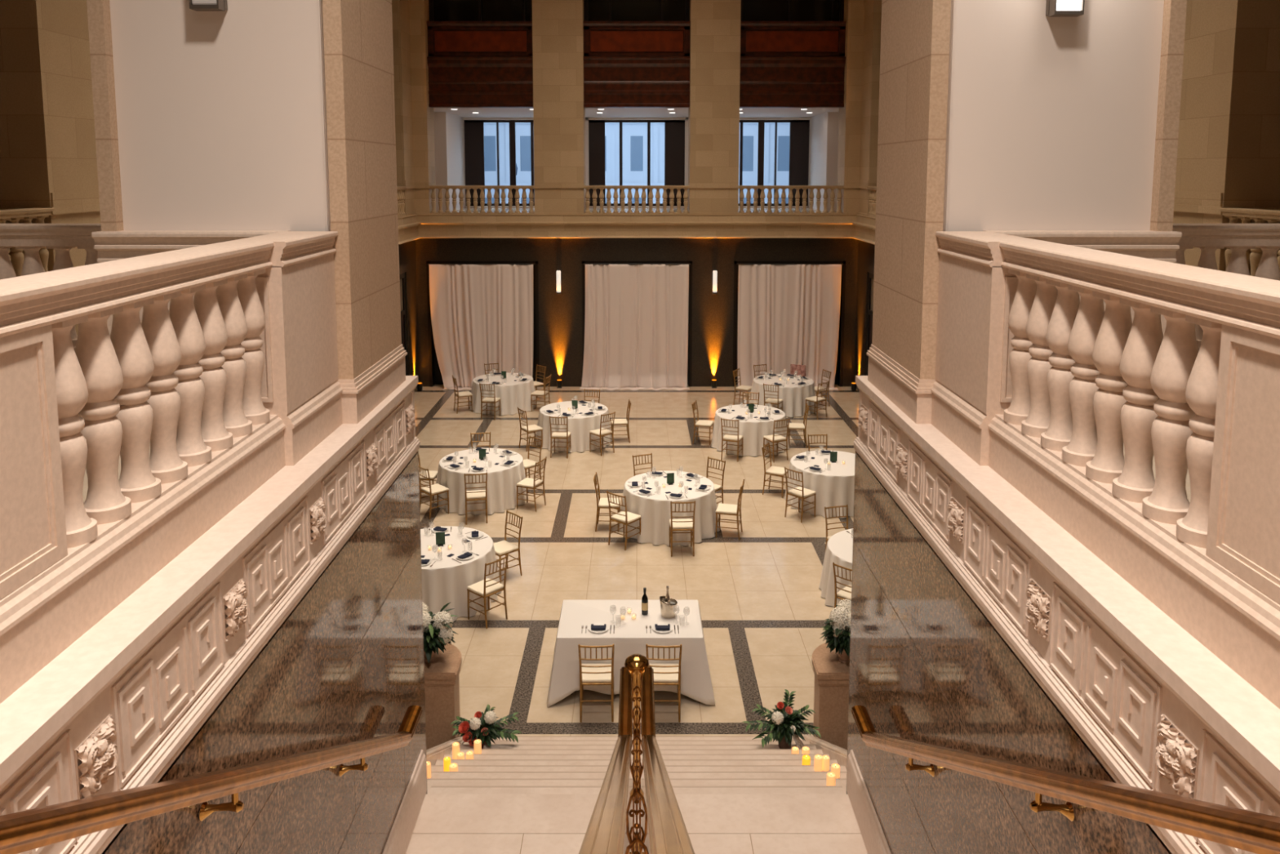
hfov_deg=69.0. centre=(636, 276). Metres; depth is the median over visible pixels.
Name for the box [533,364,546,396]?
banquet chair
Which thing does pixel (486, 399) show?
cushion
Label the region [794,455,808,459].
dinner plate
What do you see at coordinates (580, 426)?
tablecloth
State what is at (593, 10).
window
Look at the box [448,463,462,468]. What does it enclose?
dinner plate
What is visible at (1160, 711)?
trim
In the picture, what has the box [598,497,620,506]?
cushion
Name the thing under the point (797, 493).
cushion
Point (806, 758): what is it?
pillar candle
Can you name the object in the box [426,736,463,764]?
trim
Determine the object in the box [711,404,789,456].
tablecloth
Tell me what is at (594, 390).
banquet chair
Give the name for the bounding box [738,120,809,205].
window
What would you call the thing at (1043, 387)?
stone balustrade
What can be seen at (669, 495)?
dinner plate
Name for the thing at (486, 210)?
floor
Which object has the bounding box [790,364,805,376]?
draped shawl
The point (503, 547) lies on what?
cushion
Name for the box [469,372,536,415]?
tablecloth
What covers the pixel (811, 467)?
folded napkin
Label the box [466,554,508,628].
banquet chair
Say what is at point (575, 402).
table sign
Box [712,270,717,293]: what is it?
wall sconce
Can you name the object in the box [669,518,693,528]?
cushion
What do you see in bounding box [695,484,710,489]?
dinner plate
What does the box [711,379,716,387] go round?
uplight
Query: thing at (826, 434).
banquet chair
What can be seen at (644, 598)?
wine bottle
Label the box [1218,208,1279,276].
balcony balustrade
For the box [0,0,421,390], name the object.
wall
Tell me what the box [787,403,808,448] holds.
banquet chair
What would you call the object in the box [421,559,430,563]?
folded napkin
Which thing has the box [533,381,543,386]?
cushion
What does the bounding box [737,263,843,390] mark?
curtain
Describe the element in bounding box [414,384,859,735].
floor
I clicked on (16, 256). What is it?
balcony balustrade
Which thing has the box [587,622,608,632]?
dinner plate
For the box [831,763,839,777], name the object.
pillar candle
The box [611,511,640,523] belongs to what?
cushion
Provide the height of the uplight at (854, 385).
0.225 m
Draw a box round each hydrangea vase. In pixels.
[422,602,457,663]
[820,599,851,662]
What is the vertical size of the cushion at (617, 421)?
0.038 m
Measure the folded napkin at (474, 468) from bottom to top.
0.020 m
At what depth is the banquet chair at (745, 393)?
22.29 m
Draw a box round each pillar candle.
[426,760,431,777]
[443,756,450,771]
[448,762,457,771]
[452,742,459,759]
[457,751,464,759]
[466,750,473,759]
[473,738,481,753]
[791,746,799,753]
[801,746,809,753]
[801,754,810,764]
[813,754,822,771]
[822,755,829,771]
[826,772,835,785]
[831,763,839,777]
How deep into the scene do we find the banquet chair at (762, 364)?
25.48 m
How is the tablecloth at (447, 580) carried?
on the round table
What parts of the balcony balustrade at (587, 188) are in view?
rail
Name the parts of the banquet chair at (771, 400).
rail, leg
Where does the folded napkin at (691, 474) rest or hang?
on the dinner plate at (686, 475)
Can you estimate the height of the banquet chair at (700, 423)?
0.933 m
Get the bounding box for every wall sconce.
[189,0,227,11]
[556,270,560,293]
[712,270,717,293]
[1045,0,1084,17]
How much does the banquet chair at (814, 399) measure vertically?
0.933 m
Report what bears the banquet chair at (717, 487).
on the floor at (764, 612)
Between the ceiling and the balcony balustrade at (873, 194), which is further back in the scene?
the ceiling
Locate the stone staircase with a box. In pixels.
[426,735,846,794]
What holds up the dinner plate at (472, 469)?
on the tablecloth at (502, 481)
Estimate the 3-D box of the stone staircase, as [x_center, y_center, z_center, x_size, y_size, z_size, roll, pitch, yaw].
[0.000,4.464,8.317,3.560,1.582,3.180,0,6,0]
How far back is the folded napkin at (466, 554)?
13.11 m
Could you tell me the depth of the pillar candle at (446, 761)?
7.84 m
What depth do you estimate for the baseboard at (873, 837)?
6.20 m
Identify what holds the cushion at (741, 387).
on the banquet chair at (741, 388)
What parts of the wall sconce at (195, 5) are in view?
plate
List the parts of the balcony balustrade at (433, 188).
rail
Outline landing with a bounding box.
[405,794,867,853]
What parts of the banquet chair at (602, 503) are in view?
leg, leg, seat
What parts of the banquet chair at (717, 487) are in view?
leg, rail, leg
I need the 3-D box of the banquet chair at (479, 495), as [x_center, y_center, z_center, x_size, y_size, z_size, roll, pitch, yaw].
[-2.850,3.876,16.520,0.404,0.933,0.452,-1,6,-11]
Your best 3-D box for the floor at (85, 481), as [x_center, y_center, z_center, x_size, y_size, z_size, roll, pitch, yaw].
[-5.610,1.381,1.643,7.340,0.290,9.760,0,6,0]
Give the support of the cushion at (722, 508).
on the banquet chair at (722, 508)
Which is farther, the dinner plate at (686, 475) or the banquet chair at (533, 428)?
the banquet chair at (533, 428)
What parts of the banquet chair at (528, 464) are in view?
leg, rail, leg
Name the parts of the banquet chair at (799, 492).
leg, rail, seat, leg, leg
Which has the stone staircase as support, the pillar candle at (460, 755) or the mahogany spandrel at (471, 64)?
the pillar candle at (460, 755)
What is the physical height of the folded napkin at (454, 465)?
0.020 m
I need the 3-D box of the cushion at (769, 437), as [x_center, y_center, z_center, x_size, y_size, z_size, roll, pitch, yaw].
[2.983,3.484,20.101,0.390,0.038,0.360,-3,7,-26]
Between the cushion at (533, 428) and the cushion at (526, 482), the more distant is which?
the cushion at (533, 428)
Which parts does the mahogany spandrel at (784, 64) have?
raised panel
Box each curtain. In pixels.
[427,263,534,390]
[579,263,690,390]
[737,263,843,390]
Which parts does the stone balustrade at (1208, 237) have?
rail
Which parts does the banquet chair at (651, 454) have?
leg, leg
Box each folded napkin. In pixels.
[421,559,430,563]
[433,525,447,531]
[449,463,459,467]
[457,551,472,558]
[471,530,478,537]
[472,466,484,470]
[502,449,511,453]
[504,460,513,464]
[591,623,606,629]
[631,481,638,485]
[639,488,650,493]
[651,471,662,474]
[654,623,670,629]
[670,493,682,497]
[686,472,697,477]
[698,484,706,488]
[795,455,806,458]
[809,466,821,470]
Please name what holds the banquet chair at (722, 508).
on the floor at (764, 612)
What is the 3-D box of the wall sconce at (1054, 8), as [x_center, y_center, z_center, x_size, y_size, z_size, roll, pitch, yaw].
[2.305,-1.803,4.977,0.160,0.810,0.108,0,6,0]
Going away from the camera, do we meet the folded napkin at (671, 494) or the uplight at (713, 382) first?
the folded napkin at (671, 494)
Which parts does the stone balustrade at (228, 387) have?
rail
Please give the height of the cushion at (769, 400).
0.038 m
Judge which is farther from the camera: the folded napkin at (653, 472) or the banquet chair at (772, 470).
the banquet chair at (772, 470)
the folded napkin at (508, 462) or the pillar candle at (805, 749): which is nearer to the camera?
the pillar candle at (805, 749)
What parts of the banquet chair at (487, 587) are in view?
leg, leg, seat, leg, rail, leg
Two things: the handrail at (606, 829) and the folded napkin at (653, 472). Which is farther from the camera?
the folded napkin at (653, 472)
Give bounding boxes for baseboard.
[382,749,426,853]
[846,749,891,853]
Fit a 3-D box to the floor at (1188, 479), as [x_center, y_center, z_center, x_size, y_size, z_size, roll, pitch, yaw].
[5.610,1.381,1.643,7.340,0.290,9.760,0,6,0]
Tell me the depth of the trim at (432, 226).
26.27 m
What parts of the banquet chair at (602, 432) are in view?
leg, seat, leg, rail, leg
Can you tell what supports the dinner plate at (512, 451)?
on the tablecloth at (502, 481)
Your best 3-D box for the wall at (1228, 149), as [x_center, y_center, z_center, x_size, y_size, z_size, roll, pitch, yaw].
[7.570,-3.198,14.223,3.020,15.500,35.780,0,6,0]
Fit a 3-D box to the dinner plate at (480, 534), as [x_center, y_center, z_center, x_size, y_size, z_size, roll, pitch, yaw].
[-2.410,3.861,13.900,0.252,0.017,0.252,-5,8,-40]
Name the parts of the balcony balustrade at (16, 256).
rail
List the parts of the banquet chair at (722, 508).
leg, seat, leg, rail, leg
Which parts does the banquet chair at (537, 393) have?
leg, leg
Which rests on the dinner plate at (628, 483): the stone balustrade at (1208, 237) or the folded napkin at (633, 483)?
the folded napkin at (633, 483)
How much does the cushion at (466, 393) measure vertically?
0.038 m
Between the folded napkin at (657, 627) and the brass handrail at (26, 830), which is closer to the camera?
the brass handrail at (26, 830)
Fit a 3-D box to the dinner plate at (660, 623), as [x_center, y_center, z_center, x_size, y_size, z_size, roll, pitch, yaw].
[0.306,4.173,11.051,0.252,0.017,0.252,0,6,0]
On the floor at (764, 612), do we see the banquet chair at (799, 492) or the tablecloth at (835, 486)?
the banquet chair at (799, 492)
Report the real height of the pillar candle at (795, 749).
0.112 m
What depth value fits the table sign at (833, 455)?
17.41 m
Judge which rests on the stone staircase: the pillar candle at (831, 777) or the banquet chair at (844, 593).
the pillar candle at (831, 777)
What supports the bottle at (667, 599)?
in the ice bucket
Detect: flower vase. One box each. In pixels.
[449,704,521,748]
[741,688,821,748]
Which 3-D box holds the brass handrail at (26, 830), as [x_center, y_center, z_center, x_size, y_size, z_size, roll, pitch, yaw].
[-1.452,1.441,2.680,0.162,3.482,6.234,0,6,0]
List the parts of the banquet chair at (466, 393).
leg, leg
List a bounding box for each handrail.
[0,705,422,853]
[578,653,694,853]
[851,705,1279,853]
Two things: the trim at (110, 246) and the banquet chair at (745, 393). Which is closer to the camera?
the trim at (110, 246)
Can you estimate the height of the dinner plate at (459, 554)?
0.017 m
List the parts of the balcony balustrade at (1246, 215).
rail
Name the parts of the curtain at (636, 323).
curtain rod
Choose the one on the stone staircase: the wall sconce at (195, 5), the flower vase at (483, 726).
the flower vase at (483, 726)
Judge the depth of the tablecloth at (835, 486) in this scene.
16.81 m
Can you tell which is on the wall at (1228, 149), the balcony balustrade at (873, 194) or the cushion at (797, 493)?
the balcony balustrade at (873, 194)
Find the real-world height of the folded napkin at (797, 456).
0.020 m
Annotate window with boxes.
[428,0,532,21]
[463,120,534,205]
[583,0,689,21]
[588,120,684,205]
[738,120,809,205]
[740,0,844,21]
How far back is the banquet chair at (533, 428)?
20.78 m
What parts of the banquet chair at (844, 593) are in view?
leg, rail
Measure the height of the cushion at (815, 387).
0.038 m
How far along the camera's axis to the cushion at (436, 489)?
16.78 m
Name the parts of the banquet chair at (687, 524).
leg, seat, rail, leg, leg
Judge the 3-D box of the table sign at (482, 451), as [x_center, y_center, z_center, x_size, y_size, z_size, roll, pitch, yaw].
[-2.910,3.359,17.571,0.130,0.200,0.060,-1,6,-9]
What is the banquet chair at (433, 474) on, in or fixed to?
on the floor at (764, 612)
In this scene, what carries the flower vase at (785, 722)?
on the stone staircase
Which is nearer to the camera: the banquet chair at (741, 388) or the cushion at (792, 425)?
the cushion at (792, 425)
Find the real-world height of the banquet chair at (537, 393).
0.933 m
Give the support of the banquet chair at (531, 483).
on the floor at (764, 612)
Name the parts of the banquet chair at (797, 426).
leg, seat, leg, leg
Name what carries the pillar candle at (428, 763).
on the stone staircase
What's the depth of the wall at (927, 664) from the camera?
4.67 m
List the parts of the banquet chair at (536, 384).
leg, rail, leg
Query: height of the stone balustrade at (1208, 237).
1.040 m
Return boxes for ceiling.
[433,107,839,117]
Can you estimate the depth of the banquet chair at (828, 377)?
24.61 m
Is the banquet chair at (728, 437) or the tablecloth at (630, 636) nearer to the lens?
the tablecloth at (630, 636)
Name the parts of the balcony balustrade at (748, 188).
rail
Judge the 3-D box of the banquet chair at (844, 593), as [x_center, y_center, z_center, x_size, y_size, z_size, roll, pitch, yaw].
[2.924,4.311,12.620,0.404,0.933,0.452,6,9,42]
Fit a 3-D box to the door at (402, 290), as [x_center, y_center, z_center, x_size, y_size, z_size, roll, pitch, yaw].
[-6.370,1.746,24.243,0.140,3.450,2.700,0,6,0]
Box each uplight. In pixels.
[417,382,422,391]
[556,379,562,387]
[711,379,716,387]
[850,382,857,391]
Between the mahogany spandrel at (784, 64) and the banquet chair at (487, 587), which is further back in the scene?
the mahogany spandrel at (784, 64)
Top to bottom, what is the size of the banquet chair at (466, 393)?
0.933 m
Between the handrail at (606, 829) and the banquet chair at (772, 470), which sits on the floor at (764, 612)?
the banquet chair at (772, 470)
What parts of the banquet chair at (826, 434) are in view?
leg, rail, leg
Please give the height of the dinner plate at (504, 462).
0.017 m
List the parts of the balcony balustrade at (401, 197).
rail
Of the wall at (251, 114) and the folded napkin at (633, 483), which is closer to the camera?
the wall at (251, 114)
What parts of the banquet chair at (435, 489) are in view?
leg, rail, leg, seat, leg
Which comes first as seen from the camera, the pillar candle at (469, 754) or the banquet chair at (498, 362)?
the pillar candle at (469, 754)
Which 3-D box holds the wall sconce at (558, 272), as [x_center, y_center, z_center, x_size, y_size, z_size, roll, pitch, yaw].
[-2.220,0.173,26.485,0.132,0.660,0.155,0,6,0]
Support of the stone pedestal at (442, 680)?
on the floor at (764, 612)
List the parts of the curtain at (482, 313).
curtain rod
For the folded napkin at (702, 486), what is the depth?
15.97 m
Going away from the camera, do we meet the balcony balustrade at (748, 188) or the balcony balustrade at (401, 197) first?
the balcony balustrade at (401, 197)
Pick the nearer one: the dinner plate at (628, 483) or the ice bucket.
the ice bucket
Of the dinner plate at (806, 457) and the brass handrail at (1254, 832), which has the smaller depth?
the brass handrail at (1254, 832)
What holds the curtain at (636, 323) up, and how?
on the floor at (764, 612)
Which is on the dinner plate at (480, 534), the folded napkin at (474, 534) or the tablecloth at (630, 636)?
the folded napkin at (474, 534)
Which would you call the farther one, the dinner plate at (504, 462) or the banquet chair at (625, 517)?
the dinner plate at (504, 462)
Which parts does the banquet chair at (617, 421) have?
leg, leg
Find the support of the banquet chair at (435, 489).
on the floor at (764, 612)
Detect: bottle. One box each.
[641,586,648,614]
[664,586,670,603]
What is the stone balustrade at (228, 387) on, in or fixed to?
on the trim at (113, 711)
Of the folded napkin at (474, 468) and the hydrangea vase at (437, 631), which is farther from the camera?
the folded napkin at (474, 468)
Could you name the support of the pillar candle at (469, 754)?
on the stone staircase
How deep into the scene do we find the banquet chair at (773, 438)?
19.96 m
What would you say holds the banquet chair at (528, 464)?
on the floor at (764, 612)
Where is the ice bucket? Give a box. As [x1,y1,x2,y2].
[659,595,677,618]
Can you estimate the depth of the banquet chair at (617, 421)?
21.30 m
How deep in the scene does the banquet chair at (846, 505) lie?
14.68 m
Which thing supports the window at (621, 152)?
in the wall at (587, 177)
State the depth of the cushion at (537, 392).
24.09 m
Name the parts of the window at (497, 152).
pane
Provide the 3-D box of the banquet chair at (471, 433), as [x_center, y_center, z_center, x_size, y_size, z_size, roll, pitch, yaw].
[-3.122,3.635,18.678,0.404,0.933,0.452,-1,6,-9]
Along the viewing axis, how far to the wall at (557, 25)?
26.33 m
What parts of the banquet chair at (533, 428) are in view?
leg, rail, leg, seat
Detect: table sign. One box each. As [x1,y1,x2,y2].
[435,531,444,546]
[479,448,485,460]
[501,371,506,378]
[572,400,577,408]
[666,472,674,484]
[748,403,754,413]
[830,451,837,462]
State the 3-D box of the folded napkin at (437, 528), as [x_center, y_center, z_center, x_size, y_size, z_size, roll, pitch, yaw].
[-2.969,3.820,14.100,0.188,0.020,0.104,2,7,20]
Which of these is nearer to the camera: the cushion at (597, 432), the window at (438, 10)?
the cushion at (597, 432)
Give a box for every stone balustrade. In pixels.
[0,223,101,351]
[0,231,342,703]
[930,231,1279,708]
[1172,223,1279,351]
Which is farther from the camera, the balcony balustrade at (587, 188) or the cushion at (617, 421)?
the balcony balustrade at (587, 188)
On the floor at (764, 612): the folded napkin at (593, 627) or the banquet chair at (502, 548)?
the banquet chair at (502, 548)
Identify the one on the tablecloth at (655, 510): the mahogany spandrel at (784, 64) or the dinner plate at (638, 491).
the dinner plate at (638, 491)
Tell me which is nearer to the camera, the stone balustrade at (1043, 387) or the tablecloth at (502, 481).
the stone balustrade at (1043, 387)
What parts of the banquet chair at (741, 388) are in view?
leg, leg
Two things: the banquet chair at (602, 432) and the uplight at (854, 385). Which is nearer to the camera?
the banquet chair at (602, 432)
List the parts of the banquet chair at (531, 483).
leg, seat, leg, rail, leg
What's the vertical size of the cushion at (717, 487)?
0.038 m
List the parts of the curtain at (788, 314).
curtain rod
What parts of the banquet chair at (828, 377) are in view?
leg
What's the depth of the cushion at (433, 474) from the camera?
17.59 m
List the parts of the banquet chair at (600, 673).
leg, leg, rail, seat, leg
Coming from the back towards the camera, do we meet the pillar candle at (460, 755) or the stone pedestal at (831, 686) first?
the stone pedestal at (831, 686)
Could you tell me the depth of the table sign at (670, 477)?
16.17 m
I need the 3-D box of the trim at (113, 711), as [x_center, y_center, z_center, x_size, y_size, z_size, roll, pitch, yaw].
[-1.724,1.503,1.657,0.433,0.545,9.760,0,6,0]
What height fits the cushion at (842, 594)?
0.038 m
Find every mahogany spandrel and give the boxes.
[426,21,533,107]
[583,21,690,107]
[739,21,846,107]
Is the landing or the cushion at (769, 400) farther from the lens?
the cushion at (769, 400)
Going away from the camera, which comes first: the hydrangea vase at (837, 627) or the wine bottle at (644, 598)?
the hydrangea vase at (837, 627)
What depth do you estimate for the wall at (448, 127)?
29.14 m
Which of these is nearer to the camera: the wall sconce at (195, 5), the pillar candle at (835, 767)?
the wall sconce at (195, 5)
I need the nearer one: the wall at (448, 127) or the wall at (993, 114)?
the wall at (993, 114)
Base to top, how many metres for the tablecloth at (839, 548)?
0.756 m
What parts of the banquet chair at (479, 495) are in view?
leg, rail, seat, leg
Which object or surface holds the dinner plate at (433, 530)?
on the tablecloth at (447, 580)
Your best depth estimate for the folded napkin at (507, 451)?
17.97 m
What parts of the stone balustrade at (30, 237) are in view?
rail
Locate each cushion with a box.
[419,470,437,479]
[421,483,448,494]
[455,391,472,396]
[464,489,485,499]
[466,577,503,595]
[482,397,500,402]
[493,540,518,555]
[516,477,542,487]
[521,424,542,431]
[523,458,539,468]
[530,390,548,395]
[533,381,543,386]
[551,431,570,437]
[581,662,611,682]
[589,427,612,435]
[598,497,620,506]
[611,418,627,424]
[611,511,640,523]
[648,662,678,682]
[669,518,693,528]
[695,419,713,426]
[713,483,722,490]
[715,502,739,514]
[723,433,742,440]
[735,385,751,390]
[763,434,786,441]
[764,398,782,403]
[765,466,788,475]
[787,486,816,497]
[788,422,804,428]
[805,395,825,401]
[814,386,826,391]
[836,585,851,600]
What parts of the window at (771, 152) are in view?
pane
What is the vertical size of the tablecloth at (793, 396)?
0.756 m
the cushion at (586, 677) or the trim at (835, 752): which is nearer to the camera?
the trim at (835, 752)
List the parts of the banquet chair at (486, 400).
leg, rail, leg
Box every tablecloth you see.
[420,525,501,621]
[433,448,528,515]
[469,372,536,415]
[535,400,612,452]
[546,600,715,706]
[618,471,719,546]
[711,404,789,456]
[748,373,816,417]
[784,450,855,518]
[818,528,853,607]
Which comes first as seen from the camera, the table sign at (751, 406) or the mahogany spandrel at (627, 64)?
the table sign at (751, 406)
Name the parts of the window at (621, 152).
pane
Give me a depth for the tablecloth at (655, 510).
15.65 m
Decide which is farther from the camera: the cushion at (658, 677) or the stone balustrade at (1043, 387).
the cushion at (658, 677)
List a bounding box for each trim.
[0,375,420,853]
[91,230,290,335]
[417,214,856,238]
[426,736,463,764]
[803,733,847,768]
[853,375,1279,853]
[982,230,1182,336]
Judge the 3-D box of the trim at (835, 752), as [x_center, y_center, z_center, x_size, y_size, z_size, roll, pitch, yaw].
[1.821,4.489,8.406,0.078,2.036,3.213,0,6,0]
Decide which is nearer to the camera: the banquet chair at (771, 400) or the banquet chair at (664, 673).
the banquet chair at (664, 673)
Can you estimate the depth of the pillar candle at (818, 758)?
7.88 m
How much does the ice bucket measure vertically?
0.227 m
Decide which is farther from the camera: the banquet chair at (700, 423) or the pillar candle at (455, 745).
the banquet chair at (700, 423)
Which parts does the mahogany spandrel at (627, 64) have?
raised panel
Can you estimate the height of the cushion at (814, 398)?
0.038 m
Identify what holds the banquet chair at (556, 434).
on the floor at (764, 612)
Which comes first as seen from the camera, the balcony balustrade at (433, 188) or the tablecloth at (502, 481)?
the tablecloth at (502, 481)
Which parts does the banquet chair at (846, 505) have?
leg, rail, leg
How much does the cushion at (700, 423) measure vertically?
0.038 m
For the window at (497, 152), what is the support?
in the wall at (587, 177)
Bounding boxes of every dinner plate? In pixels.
[421,558,431,565]
[431,526,448,532]
[443,456,456,460]
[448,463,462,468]
[456,552,474,559]
[466,531,483,537]
[471,466,484,471]
[500,450,513,454]
[502,461,515,465]
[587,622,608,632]
[627,481,641,486]
[637,488,652,494]
[649,471,663,475]
[652,622,673,632]
[668,493,684,497]
[684,473,698,478]
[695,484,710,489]
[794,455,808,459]
[808,466,822,471]
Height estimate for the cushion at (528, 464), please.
0.038 m
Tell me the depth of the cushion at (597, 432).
20.48 m
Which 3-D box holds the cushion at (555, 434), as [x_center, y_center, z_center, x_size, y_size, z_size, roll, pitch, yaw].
[-1.657,3.456,20.352,0.390,0.038,0.360,1,6,6]
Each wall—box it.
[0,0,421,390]
[86,0,407,423]
[102,451,427,853]
[408,0,864,386]
[434,111,839,211]
[462,117,810,208]
[845,451,1172,853]
[853,0,1279,391]
[866,0,1186,423]
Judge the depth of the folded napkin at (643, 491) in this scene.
15.74 m
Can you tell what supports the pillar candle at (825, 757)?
on the stone staircase
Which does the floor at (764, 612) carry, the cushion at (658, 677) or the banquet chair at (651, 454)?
the banquet chair at (651, 454)
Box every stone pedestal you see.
[423,643,462,749]
[811,642,849,749]
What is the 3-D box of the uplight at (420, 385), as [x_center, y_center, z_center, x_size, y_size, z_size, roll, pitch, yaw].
[-6.140,3.132,26.360,0.160,0.225,0.160,0,6,0]
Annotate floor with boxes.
[82,442,150,502]
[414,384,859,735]
[436,208,836,212]
[1123,441,1191,502]
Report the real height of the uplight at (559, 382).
0.225 m
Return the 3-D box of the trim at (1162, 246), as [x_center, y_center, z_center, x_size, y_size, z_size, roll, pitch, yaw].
[2.446,0.263,5.188,1.028,1.026,0.144,0,6,0]
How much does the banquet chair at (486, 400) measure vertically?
0.933 m
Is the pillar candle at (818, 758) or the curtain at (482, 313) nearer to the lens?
the pillar candle at (818, 758)
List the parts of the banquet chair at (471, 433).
leg, leg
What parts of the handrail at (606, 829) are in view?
rail, newel post, rail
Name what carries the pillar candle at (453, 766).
on the stone staircase
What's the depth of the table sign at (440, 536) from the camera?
13.52 m
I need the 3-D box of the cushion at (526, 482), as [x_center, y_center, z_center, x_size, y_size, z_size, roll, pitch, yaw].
[-1.973,3.809,17.192,0.360,0.038,0.390,3,7,23]
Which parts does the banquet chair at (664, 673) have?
leg, rail, seat, leg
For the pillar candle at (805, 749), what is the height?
0.112 m
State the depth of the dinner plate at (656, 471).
16.68 m
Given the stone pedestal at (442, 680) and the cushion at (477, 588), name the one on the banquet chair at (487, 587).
the cushion at (477, 588)
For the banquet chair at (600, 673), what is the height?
0.933 m
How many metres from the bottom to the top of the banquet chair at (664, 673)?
0.933 m
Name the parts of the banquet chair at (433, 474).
seat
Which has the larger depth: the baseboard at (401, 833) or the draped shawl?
the draped shawl
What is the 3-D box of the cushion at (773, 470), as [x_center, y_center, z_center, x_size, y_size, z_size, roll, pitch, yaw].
[2.699,3.731,17.892,0.360,0.038,0.390,3,7,27]
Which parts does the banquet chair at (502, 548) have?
leg, leg, seat, rail, leg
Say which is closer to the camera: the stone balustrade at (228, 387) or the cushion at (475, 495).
the stone balustrade at (228, 387)
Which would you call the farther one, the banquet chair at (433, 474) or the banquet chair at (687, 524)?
the banquet chair at (433, 474)
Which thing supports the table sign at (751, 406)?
on the tablecloth at (753, 430)
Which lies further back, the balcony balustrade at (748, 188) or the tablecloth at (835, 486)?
the balcony balustrade at (748, 188)
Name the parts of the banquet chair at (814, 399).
seat, leg, rail, leg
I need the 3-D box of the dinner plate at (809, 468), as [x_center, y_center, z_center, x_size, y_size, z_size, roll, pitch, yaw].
[3.251,3.518,16.976,0.252,0.017,0.252,6,9,43]
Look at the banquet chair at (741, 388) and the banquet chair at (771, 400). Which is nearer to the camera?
the banquet chair at (771, 400)
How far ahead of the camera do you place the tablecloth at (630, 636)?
10.86 m
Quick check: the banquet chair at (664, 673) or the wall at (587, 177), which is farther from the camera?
the wall at (587, 177)
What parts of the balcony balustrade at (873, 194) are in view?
rail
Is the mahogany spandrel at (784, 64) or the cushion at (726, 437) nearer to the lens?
the cushion at (726, 437)
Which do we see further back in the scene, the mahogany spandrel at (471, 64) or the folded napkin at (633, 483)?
the mahogany spandrel at (471, 64)
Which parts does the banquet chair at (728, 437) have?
leg, rail, seat, leg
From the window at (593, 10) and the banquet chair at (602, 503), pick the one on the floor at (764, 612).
the banquet chair at (602, 503)
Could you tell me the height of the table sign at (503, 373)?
0.200 m
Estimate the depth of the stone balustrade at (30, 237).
6.20 m
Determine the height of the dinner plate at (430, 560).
0.017 m
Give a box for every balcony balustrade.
[0,208,54,276]
[396,186,406,217]
[429,185,534,214]
[584,185,689,214]
[738,185,843,214]
[866,186,876,217]
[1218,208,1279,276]
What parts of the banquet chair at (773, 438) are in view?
leg, seat, rail, leg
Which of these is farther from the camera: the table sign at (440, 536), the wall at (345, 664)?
the table sign at (440, 536)
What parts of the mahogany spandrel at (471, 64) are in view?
raised panel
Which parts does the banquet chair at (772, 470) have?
leg, rail, leg, seat, leg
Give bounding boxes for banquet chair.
[417,451,437,502]
[418,466,448,519]
[452,375,472,413]
[463,471,487,524]
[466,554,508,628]
[470,431,490,448]
[479,382,500,420]
[484,362,498,374]
[493,510,522,582]
[515,456,546,511]
[517,407,542,451]
[523,435,542,485]
[530,373,551,411]
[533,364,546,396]
[549,415,571,457]
[577,643,614,722]
[584,388,599,403]
[589,411,615,456]
[593,471,620,532]
[606,490,641,550]
[611,399,631,443]
[632,453,652,475]
[645,643,682,722]
[669,500,695,556]
[691,400,713,445]
[706,456,725,503]
[715,479,744,539]
[720,417,742,462]
[733,368,751,404]
[742,391,759,404]
[753,364,766,377]
[761,442,788,497]
[763,383,782,410]
[763,417,790,462]
[784,466,816,522]
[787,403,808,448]
[804,381,828,419]
[807,433,827,451]
[814,368,831,406]
[824,504,848,551]
[832,562,852,608]
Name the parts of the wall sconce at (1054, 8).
plate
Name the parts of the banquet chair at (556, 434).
leg, rail, seat, leg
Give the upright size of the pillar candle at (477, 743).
0.132 m
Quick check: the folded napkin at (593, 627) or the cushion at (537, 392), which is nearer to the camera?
the folded napkin at (593, 627)
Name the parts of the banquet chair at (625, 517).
leg, rail, seat, leg, leg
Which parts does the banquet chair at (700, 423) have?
leg, leg, seat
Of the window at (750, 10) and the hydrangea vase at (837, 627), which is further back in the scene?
the window at (750, 10)

